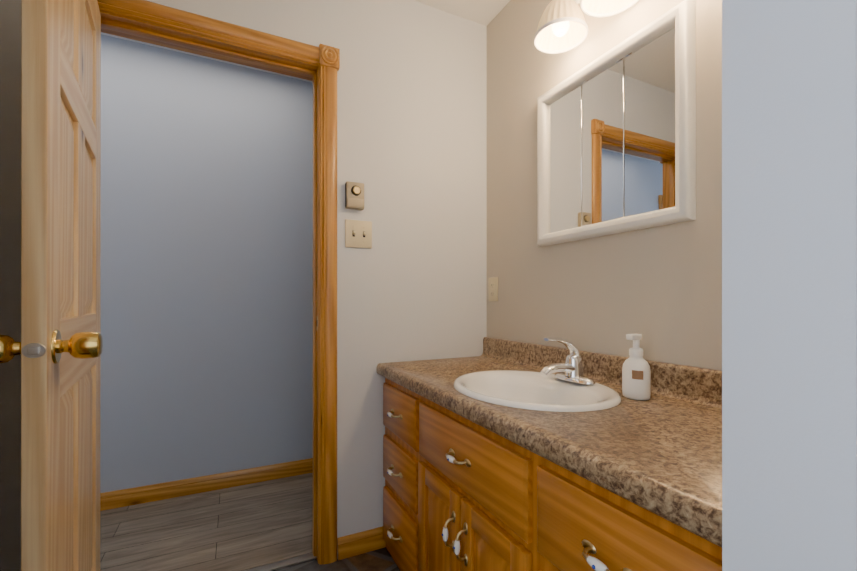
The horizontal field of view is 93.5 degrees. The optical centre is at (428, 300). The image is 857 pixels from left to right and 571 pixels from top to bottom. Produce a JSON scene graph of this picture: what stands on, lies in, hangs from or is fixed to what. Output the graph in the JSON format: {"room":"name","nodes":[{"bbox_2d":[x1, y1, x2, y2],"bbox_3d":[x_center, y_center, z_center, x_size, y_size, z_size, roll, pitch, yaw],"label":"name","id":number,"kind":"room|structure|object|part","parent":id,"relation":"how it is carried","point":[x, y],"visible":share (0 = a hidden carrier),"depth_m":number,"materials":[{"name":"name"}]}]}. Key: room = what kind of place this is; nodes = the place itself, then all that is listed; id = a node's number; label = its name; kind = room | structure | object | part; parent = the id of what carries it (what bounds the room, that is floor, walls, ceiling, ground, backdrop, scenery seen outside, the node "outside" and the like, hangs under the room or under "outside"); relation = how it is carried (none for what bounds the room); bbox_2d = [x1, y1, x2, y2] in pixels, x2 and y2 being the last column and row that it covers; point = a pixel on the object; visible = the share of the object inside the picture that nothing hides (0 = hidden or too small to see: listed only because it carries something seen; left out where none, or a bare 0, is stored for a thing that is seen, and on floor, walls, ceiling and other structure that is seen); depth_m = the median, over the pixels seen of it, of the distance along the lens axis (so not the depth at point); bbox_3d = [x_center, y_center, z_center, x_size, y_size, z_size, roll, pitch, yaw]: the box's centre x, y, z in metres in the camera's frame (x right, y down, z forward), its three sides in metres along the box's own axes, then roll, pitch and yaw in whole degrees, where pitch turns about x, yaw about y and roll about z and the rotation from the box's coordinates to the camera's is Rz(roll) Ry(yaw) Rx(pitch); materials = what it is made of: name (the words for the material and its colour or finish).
{"room":"bathroom","nodes":[
{"label":"bathroom","id":0,"kind":"room"},
{"bbox_2d":[100,34,312,492],"bbox_3d":[-0.994,-0.144,2.476,5.900,2.450,0.120,0,0,-26],"label":"wall","id":1,"kind":"structure","parent":0,"point":[207,261],"depth_m":2.27,"materials":[{"name":"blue paint"}]},
{"bbox_2d":[100,458,312,510],"bbox_3d":[-0.965,1.034,2.414,5.900,0.086,0.014,0,0,-26],"label":"baseboard","id":2,"kind":"structure","parent":1,"relation":"attached to","point":[147,493],"depth_m":2.26,"materials":[{"name":"brown wood"}]},
{"bbox_2d":[0,0,486,570],"bbox_3d":[-0.595,-0.145,1.652,5.900,2.450,0.120,0,0,-26],"label":"wall","id":3,"kind":"structure","parent":0,"point":[412,130],"depth_m":1.77,"materials":[{"name":"white paint"}]},
{"bbox_2d":[0,0,102,570],"bbox_3d":[-0.907,0.058,1.030,0.175,2.020,0.761,0,0,-33],"label":"door","id":4,"kind":"structure","parent":3,"relation":"in","point":[58,347],"depth_m":0.81,"materials":[{"name":"brown wood"}]},
{"bbox_2d":[97,0,339,564],"bbox_3d":[-0.816,0.019,1.547,0.914,2.122,0.196,0,0,-26],"label":"door frame","id":5,"kind":"structure","parent":3,"relation":"attached to","point":[326,58],"depth_m":1.65,"materials":[{"name":"brown wood"}]},
{"bbox_3d":[-0.851,0.019,1.619,0.914,2.122,0.036,0,0,-26],"label":"hall door casing trim","id":6,"kind":"part","parent":5,"relation":"part of","materials":[{"name":"brown wood"}]},
{"bbox_2d":[345,181,363,209],"bbox_3d":[-0.309,-0.442,1.701,0.076,0.110,0.040,0,0,-26],"label":"thermostat","id":7,"kind":"object","parent":3,"relation":"attached to","point":[354,195],"visible":1,"depth_m":1.69,"materials":[{"name":"beige plastic"}]},
{"bbox_2d":[345,219,371,247],"bbox_3d":[-0.296,-0.283,1.720,0.117,0.117,0.018,0,0,-26],"label":"switch plate","id":8,"kind":"object","parent":3,"relation":"attached to","point":[358,233],"visible":1,"depth_m":1.72,"materials":[{"name":"beige plastic"}]},
{"bbox_2d":[337,526,385,559],"bbox_3d":[-0.532,1.036,1.004,1.288,0.086,1.100,0,0,-26],"label":"baseboard","id":9,"kind":"structure","parent":3,"relation":"attached to","point":[355,544],"depth_m":1.72,"materials":[{"name":"brown wood"}]},
{"bbox_2d":[100,473,399,570],"bbox_3d":[-0.123,1.107,0.677,5.900,0.064,4.115,0,0,-26],"label":"floor","id":10,"kind":"structure","parent":0,"point":[246,527],"depth_m":1.86,"materials":[{"name":"laminate"}]},
{"bbox_2d":[244,553,316,570],"bbox_3d":[-0.813,1.075,1.540,0.750,0.009,0.040,0,0,-26],"label":"threshold","id":11,"kind":"object","parent":10,"relation":"on","point":[289,562],"depth_m":1.64,"materials":[{"name":"silver metal"}]},
{"bbox_2d":[376,334,721,570],"bbox_3d":[0.328,0.587,1.249,0.592,0.986,1.403,0,0,-26],"label":"bathroom vanity","id":12,"kind":"object","parent":10,"relation":"on","point":[503,455],"visible":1,"depth_m":1.00,"materials":[{"name":"brown wood"}]},
{"bbox_2d":[453,370,620,411],"bbox_3d":[0.317,0.304,1.254,0.456,0.260,0.544,0,0,-26],"label":"sink","id":13,"kind":"object","parent":12,"relation":"in","point":[498,390],"depth_m":1.31,"materials":[{"name":"ceramic"}]},
{"bbox_2d":[540,337,594,384],"bbox_3d":[0.433,0.191,1.311,0.168,0.145,0.166,0,0,-26],"label":"faucet","id":14,"kind":"object","parent":12,"relation":"on","point":[570,372],"depth_m":1.31,"materials":[{"name":"silver metal"}]},
{"bbox_2d":[101,0,509,82],"bbox_3d":[-0.123,-1.421,0.679,5.900,0.100,4.115,0,0,-26],"label":"ceiling","id":15,"kind":"structure","parent":0,"point":[484,12],"depth_m":1.91,"materials":[{"name":"white paint"}]},
{"bbox_2d":[487,0,721,370],"bbox_3d":[1.015,-0.146,0.655,0.120,2.450,3.080,0,0,-26],"label":"wall","id":16,"kind":"structure","parent":0,"point":[659,288],"depth_m":1.41,"materials":[{"name":"beige paint"}]},
{"bbox_2d":[488,277,497,300],"bbox_3d":[0.312,-0.054,1.956,0.009,0.116,0.074,0,0,-26],"label":"outlet","id":17,"kind":"object","parent":16,"relation":"attached to","point":[492,288],"visible":1,"depth_m":1.95,"materials":[{"name":"beige plastic"}]},
{"bbox_2d":[534,0,638,53],"bbox_3d":[0.563,-1.057,1.231,0.190,0.266,0.670,0,0,-26],"label":"sconce","id":18,"kind":"object","parent":16,"relation":"attached to","point":[562,26],"visible":1,"depth_m":1.38,"materials":[{"name":"white glass"}]},
{"bbox_2d":[537,0,695,246],"bbox_3d":[0.581,-0.523,1.368,0.038,0.605,0.609,0,0,-26],"label":"mirror","id":19,"kind":"object","parent":16,"relation":"attached to","point":[616,139],"visible":1,"depth_m":1.29,"materials":[{"name":"white"}]},
{"bbox_2d":[722,0,856,570],"bbox_3d":[0.649,-0.146,0.559,0.622,2.450,0.113,0,0,-26],"label":"wall","id":20,"kind":"structure","parent":0,"point":[789,285],"depth_m":0.42,"materials":[{"name":"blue paint"}]}
]}

